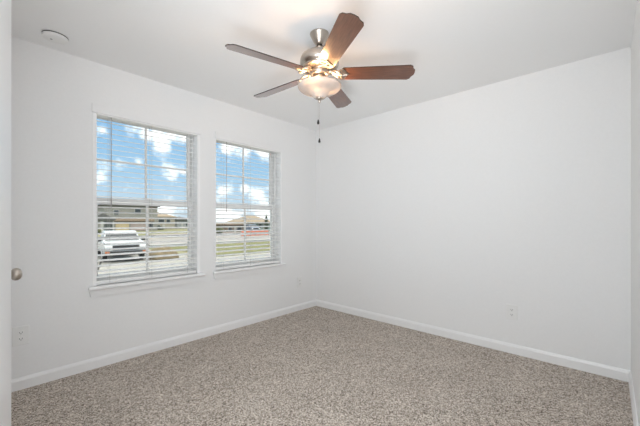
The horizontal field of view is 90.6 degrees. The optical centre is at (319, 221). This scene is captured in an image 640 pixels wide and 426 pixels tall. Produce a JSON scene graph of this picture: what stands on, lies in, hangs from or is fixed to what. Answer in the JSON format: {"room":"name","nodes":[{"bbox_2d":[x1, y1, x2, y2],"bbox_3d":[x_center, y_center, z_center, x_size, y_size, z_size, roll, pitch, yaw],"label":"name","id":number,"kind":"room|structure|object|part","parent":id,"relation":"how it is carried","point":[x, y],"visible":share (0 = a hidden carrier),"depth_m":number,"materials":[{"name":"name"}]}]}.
{"room":"empty bedroom","nodes":[
{"label":"empty bedroom","id":0,"kind":"room"},
{"bbox_2d":[11,36,315,379],"bbox_3d":[-1.506,-0.055,2.989,0.200,2.440,4.477,0,0,42],"label":"wall","id":1,"kind":"structure","parent":0,"point":[53,92],"depth_m":2.49,"materials":[{"name":"paint"}]},
{"bbox_2d":[12,325,28,346],"bbox_3d":[-2.082,0.791,2.204,0.010,0.132,0.086,0,0,42],"label":"wall outlet","id":2,"kind":"object","parent":1,"relation":"attached to","point":[20,335],"visible":1,"depth_m":2.20,"materials":[{"name":"white plastic"}]},
{"bbox_2d":[88,112,204,296],"bbox_3d":[-1.554,-0.172,2.892,0.240,1.529,0.961,0,0,42],"label":"window","id":3,"kind":"structure","parent":1,"relation":"in","point":[99,290],"depth_m":2.94,"materials":[{"name":"white plastic"}]},
{"bbox_3d":[-1.626,-0.529,2.958,0.025,0.748,0.825,0,0,42],"label":"sash","id":4,"kind":"part","parent":3,"relation":"part of","materials":[{"name":"clear glass"}]},
{"bbox_3d":[-1.601,0.136,2.934,0.030,0.681,0.825,0,0,42],"label":"sash","id":5,"kind":"part","parent":3,"relation":"part of","materials":[{"name":"glass"}]},
{"bbox_3d":[-1.610,-0.213,2.942,0.090,1.447,0.893,0,0,42],"label":"frame","id":6,"kind":"part","parent":3,"relation":"part of","materials":[{"name":"white plastic"}]},
{"bbox_2d":[92,103,200,284],"bbox_3d":[-1.524,-0.216,2.861,0.086,1.450,0.905,0,0,42],"label":"window blind","id":7,"kind":"object","parent":3,"relation":"attached to","point":[102,111],"visible":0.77,"depth_m":2.81,"materials":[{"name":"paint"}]},
{"bbox_3d":[-1.534,0.495,2.872,0.052,0.030,0.831,0,0,42],"label":"rail","id":8,"kind":"part","parent":7,"relation":"part of","materials":[{"name":"white plastic"}]},
{"bbox_3d":[-1.315,-0.204,3.112,0.056,1.405,0.002,0,0,42],"label":"ladder cord","id":9,"kind":"part","parent":7,"relation":"part of","materials":[{"name":"white fabric"}]},
{"bbox_2d":[11,300,315,392],"bbox_3d":[-1.111,1.123,3.262,0.014,0.083,3.142,0,0,42],"label":"baseboard","id":10,"kind":"structure","parent":1,"relation":"attached to","point":[17,384],"depth_m":2.75,"materials":[{"name":"paint"}]},
{"bbox_2d":[213,138,285,278],"bbox_3d":[-0.836,-0.172,3.677,0.240,1.529,0.968,0,0,42],"label":"window","id":11,"kind":"structure","parent":1,"relation":"in","point":[226,273],"depth_m":3.88,"materials":[{"name":"white plastic"}]},
{"bbox_3d":[-0.907,-0.529,3.743,0.025,0.748,0.832,0,0,42],"label":"sash","id":12,"kind":"part","parent":11,"relation":"part of","materials":[{"name":"clear glass"}]},
{"bbox_3d":[-0.882,0.136,3.719,0.030,0.681,0.832,0,0,42],"label":"sash","id":13,"kind":"part","parent":11,"relation":"part of","materials":[{"name":"glass"}]},
{"bbox_3d":[-0.891,-0.213,3.728,0.090,1.447,0.900,0,0,42],"label":"frame","id":14,"kind":"part","parent":11,"relation":"part of","materials":[{"name":"white plastic"}]},
{"bbox_2d":[215,131,282,270],"bbox_3d":[-0.805,-0.216,3.646,0.086,1.450,0.912,0,0,42],"label":"window blind","id":15,"kind":"object","parent":11,"relation":"attached to","point":[220,137],"visible":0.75,"depth_m":3.61,"materials":[{"name":"paint"}]},
{"bbox_3d":[-0.818,0.495,3.655,0.052,0.030,0.872,0,0,42],"label":"rail","id":16,"kind":"part","parent":15,"relation":"part of","materials":[{"name":"white plastic"}]},
{"bbox_3d":[-0.818,-0.204,3.655,0.056,1.405,0.002,0,0,42],"label":"ladder cord","id":17,"kind":"part","parent":15,"relation":"part of","materials":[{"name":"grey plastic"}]},
{"bbox_2d":[297,277,301,286],"bbox_3d":[-0.270,0.793,4.184,0.010,0.132,0.086,0,0,42],"label":"wall outlet","id":18,"kind":"object","parent":1,"relation":"attached to","point":[299,279],"visible":1,"depth_m":4.18,"materials":[{"name":"white plastic"}]},
{"bbox_2d":[11,306,632,425],"bbox_3d":[-0.273,1.240,1.861,3.542,0.150,4.477,0,0,42],"label":"floor","id":19,"kind":"structure","parent":0,"point":[316,365],"depth_m":2.24,"materials":[{"name":"carpet"}]},
{"bbox_2d":[11,0,636,130],"bbox_3d":[-0.273,-1.350,1.861,3.542,0.150,4.477,0,0,42],"label":"ceiling","id":20,"kind":"structure","parent":0,"point":[452,46],"depth_m":2.23,"materials":[{"name":"paint"}]},
{"bbox_2d":[40,29,69,44],"bbox_3d":[-1.811,-1.259,2.167,0.156,0.032,0.156,0,0,42],"label":"smoke detector","id":21,"kind":"object","parent":20,"relation":"attached to","point":[54,36],"visible":1,"depth_m":2.14,"materials":[{"name":"white plastic"}]},
{"bbox_2d":[225,12,414,142],"bbox_3d":[-0.043,-0.906,2.168,1.187,0.739,1.220,0,0,42],"label":"ceiling fan","id":22,"kind":"object","parent":20,"relation":"hanging from","point":[319,62],"visible":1,"depth_m":2.07,"materials":[{"name":"brown wood"}]},
{"bbox_3d":[-0.332,-1.003,1.930,0.488,0.006,0.136,0,15,-33],"label":"blade","id":23,"kind":"part","parent":22,"relation":"part of","materials":[{"name":"brown wood"}]},
{"bbox_3d":[-0.312,-1.003,2.393,0.488,0.006,0.136,0,15,38],"label":"blade","id":24,"kind":"part","parent":22,"relation":"part of","materials":[{"name":"brown wood"}]},
{"bbox_3d":[-0.003,-0.881,2.148,0.295,0.087,0.295,0,0,42],"label":"lamp shade","id":25,"kind":"part","parent":22,"relation":"part of","materials":[{"name":"white glass"}]},
{"bbox_3d":[0.134,-1.003,2.518,0.136,0.006,0.488,-16,-6,20],"label":"blade","id":26,"kind":"part","parent":22,"relation":"part of","materials":[{"name":"brown wood"}]},
{"bbox_3d":[0.103,-1.003,1.769,0.136,0.006,0.488,16,-4,-15],"label":"blade","id":27,"kind":"part","parent":22,"relation":"part of","materials":[{"name":"brown wood"}]},
{"bbox_3d":[0.390,-1.003,2.132,0.488,0.006,0.136,0,-15,2],"label":"blade","id":28,"kind":"part","parent":22,"relation":"part of","materials":[{"name":"brown wood"}]},
{"bbox_2d":[316,47,630,370],"bbox_3d":[1.245,-0.055,3.371,3.342,2.440,0.200,0,0,42],"label":"wall","id":29,"kind":"structure","parent":0,"point":[450,211],"depth_m":2.90,"materials":[{"name":"paint"}]},
{"bbox_2d":[316,300,629,381],"bbox_3d":[1.104,1.123,3.355,3.128,0.083,0.014,0,0,42],"label":"baseboard","id":30,"kind":"structure","parent":29,"relation":"attached to","point":[574,363],"depth_m":2.89,"materials":[{"name":"paint"}]},
{"bbox_2d":[506,304,517,319],"bbox_3d":[1.702,0.799,2.810,0.086,0.132,0.010,0,0,42],"label":"wall outlet","id":31,"kind":"object","parent":29,"relation":"attached to","point":[511,310],"visible":1,"depth_m":2.81,"materials":[{"name":"white plastic"}]},
{"bbox_2d":[631,0,639,425],"bbox_3d":[0.892,-0.055,0.659,0.200,2.440,4.277,0,0,42],"label":"wall","id":32,"kind":"structure","parent":0,"point":[635,45],"depth_m":1.90,"materials":[{"name":"paint"}]},
{"bbox_2d":[628,371,638,425],"bbox_3d":[0.876,1.123,0.800,0.014,0.083,4.063,0,0,42],"label":"baseboard","id":33,"kind":"structure","parent":32,"relation":"attached to","point":[631,389],"depth_m":1.94,"materials":[{"name":"paint"}]},
{"bbox_3d":[-1.940,-0.055,1.257,1.499,2.440,0.935,0,0,42],"label":"wall","id":34,"kind":"structure","parent":0,"visible":0},
{"bbox_2d":[0,0,10,425],"bbox_3d":[-0.804,0.144,0.780,0.041,2.018,0.728,0,0,-42],"label":"door","id":35,"kind":"structure","parent":34,"relation":"in","point":[5,5],"depth_m":0.88,"materials":[{"name":"paint"}]},
{"bbox_2d":[11,268,22,279],"bbox_3d":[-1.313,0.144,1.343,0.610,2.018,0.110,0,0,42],"label":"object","id":36,"kind":"structure","parent":35,"relation":"attached to","point":[16,273],"depth_m":1.51,"materials":[{"name":"metal"}]},
{"label":"outside","id":37,"kind":"structure","parent":0,"visible":0},
{"bbox_2d":[98,223,269,256],"bbox_3d":[-94.583,2.365,269.597,496.400,0.400,570.000,0,0,42],"label":"field","id":38,"kind":"structure","parent":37,"point":[163,230],"depth_m":59.64,"materials":[{"name":"green plant"}]},
{"bbox_2d":[98,213,115,232],"bbox_3d":[-46.619,0.165,66.961,5.800,4.000,4.550,0,0,42],"label":"garage wing","id":39,"kind":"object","parent":38,"relation":"on","point":[99,214],"visible":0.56,"depth_m":65.34,"materials":[{"name":"grey"}]},
{"bbox_3d":[-44.029,1.040,65.903,0.150,2.250,1.462,0,0,42],"label":"garage door","id":40,"kind":"part","parent":39,"relation":"part of","materials":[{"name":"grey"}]},
{"bbox_2d":[98,204,159,230],"bbox_3d":[-49.308,-1.435,80.093,12.100,7.200,12.565,0,0,42],"label":"house","id":41,"kind":"structure","parent":38,"relation":"on","point":[102,205],"depth_m":76.13,"materials":[{"name":"grey"}]},
{"bbox_3d":[-46.675,1.065,74.861,0.150,2.000,2.776,0,0,42],"label":"garage door","id":42,"kind":"part","parent":41,"relation":"part of","materials":[{"name":"beige"}]},
{"bbox_2d":[157,212,175,228],"bbox_3d":[-50.077,-0.435,97.099,10.000,5.200,8.178,0,0,42],"label":"house","id":43,"kind":"structure","parent":38,"relation":"on","point":[158,215],"depth_m":95.00,"materials":[{"name":"beige"}]},
{"bbox_2d":[175,217,186,228],"bbox_3d":[-47.924,0.165,107.597,9.000,4.000,5.597,0,0,42],"label":"bungalow","id":44,"kind":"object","parent":38,"relation":"on","point":[176,220],"visible":0.44,"depth_m":104.16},
{"bbox_2d":[149,239,269,245],"bbox_3d":[1.451,2.205,46.460,1.400,0.320,49.500,0,0,42],"label":"curb","id":45,"kind":"object","parent":38,"relation":"on","point":[251,239],"visible":0.07,"depth_m":32.72,"materials":[{"name":"concrete"}]},
{"bbox_2d":[216,223,243,231],"bbox_3d":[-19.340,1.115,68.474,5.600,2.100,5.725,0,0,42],"label":"house","id":46,"kind":"structure","parent":38,"relation":"on","point":[217,224],"depth_m":66.35,"materials":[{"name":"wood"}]},
{"bbox_2d":[227,216,269,229],"bbox_3d":[-17.603,0.290,80.369,7.900,3.750,9.856,0,0,42],"label":"house","id":47,"kind":"structure","parent":38,"relation":"on","point":[248,217],"depth_m":78.51,"materials":[{"name":"beige"}]},
{"bbox_2d":[264,214,268,228],"bbox_3d":[-12.721,0.175,74.963,1.248,4.096,1.299,0,0,-7],"label":"evergreen tree","id":48,"kind":"object","parent":38,"relation":"on","point":[266,224],"visible":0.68,"depth_m":74.79,"materials":[{"name":"green plant"}]},
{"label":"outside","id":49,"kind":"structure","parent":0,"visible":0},
{"bbox_2d":[98,249,223,273],"bbox_3d":[-13.854,2.230,10.783,25.000,0.270,21.200,0,0,42],"label":"driveway","id":50,"kind":"structure","parent":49,"point":[136,255],"depth_m":16.26,"materials":[{"name":"concrete"}]},
{"bbox_2d":[98,230,145,261],"bbox_3d":[-11.960,1.320,18.861,2.360,1.620,5.500,0,0,-39],"label":"pickup truck","id":51,"kind":"object","parent":50,"relation":"on","point":[111,231],"visible":0.59,"depth_m":17.24,"materials":[{"name":"grey paint"}]},
{"bbox_2d":[113,245,138,249],"bbox_3d":[-10.273,1.350,16.808,1.215,0.240,0.055,0,0,-39],"label":"grille","id":52,"kind":"object","parent":51,"relation":"attached to","point":[114,246],"depth_m":16.76,"materials":[{"name":"grey"}]},
{"bbox_2d":[145,245,178,259],"bbox_3d":[-9.321,1.751,18.657,1.630,0.800,1.815,0,0,42],"label":"pile","id":53,"kind":"object","parent":50,"relation":"on","point":[159,248],"visible":0.72,"depth_m":18.23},
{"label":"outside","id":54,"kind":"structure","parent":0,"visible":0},
{"bbox_2d":[170,241,269,256],"bbox_3d":[6.393,2.245,41.936,12.000,0.240,49.500,0,0,42],"label":"lawn","id":55,"kind":"structure","parent":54,"point":[265,242],"depth_m":26.40,"materials":[{"name":"green plant"}]},
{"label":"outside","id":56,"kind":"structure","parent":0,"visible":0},
{"bbox_2d":[150,231,269,235],"bbox_3d":[-10.611,2.250,63.941,14.000,0.230,40.000,0,0,42],"label":"street","id":57,"kind":"structure","parent":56,"point":[269,231],"depth_m":54.12,"materials":[{"name":"grey asphalt"}]},
{"bbox_2d":[246,224,259,229],"bbox_3d":[-14.140,1.325,65.958,2.250,1.620,4.700,0,0,-32],"label":"parked car","id":58,"kind":"object","parent":57,"relation":"on","point":[247,228],"visible":0.45,"depth_m":64.66,"materials":[{"name":"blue metal"}]},
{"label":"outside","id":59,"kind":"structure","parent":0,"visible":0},
{"bbox_2d":[143,234,269,243],"bbox_3d":[6.099,2.255,62.202,13.000,0.220,220.000,0,0,42],"label":"street","id":60,"kind":"structure","parent":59,"point":[235,236],"depth_m":41.18,"materials":[{"name":"concrete"}]},
{"bbox_2d":[241,230,268,235],"bbox_3d":[-10.116,1.685,49.620,0.110,0.920,5.290,0,0,42],"label":"barrier fence","id":61,"kind":"object","parent":60,"relation":"on","point":[267,230],"visible":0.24,"depth_m":49.80,"materials":[{"name":"orange"}]},
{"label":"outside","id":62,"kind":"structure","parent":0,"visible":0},
{"bbox_2d":[216,252,269,260],"bbox_3d":[14.658,2.250,33.489,11.600,0.230,50.800,0,0,42],"label":"walkway","id":63,"kind":"structure","parent":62,"point":[269,252],"depth_m":19.33,"materials":[{"name":"concrete"}]}
]}

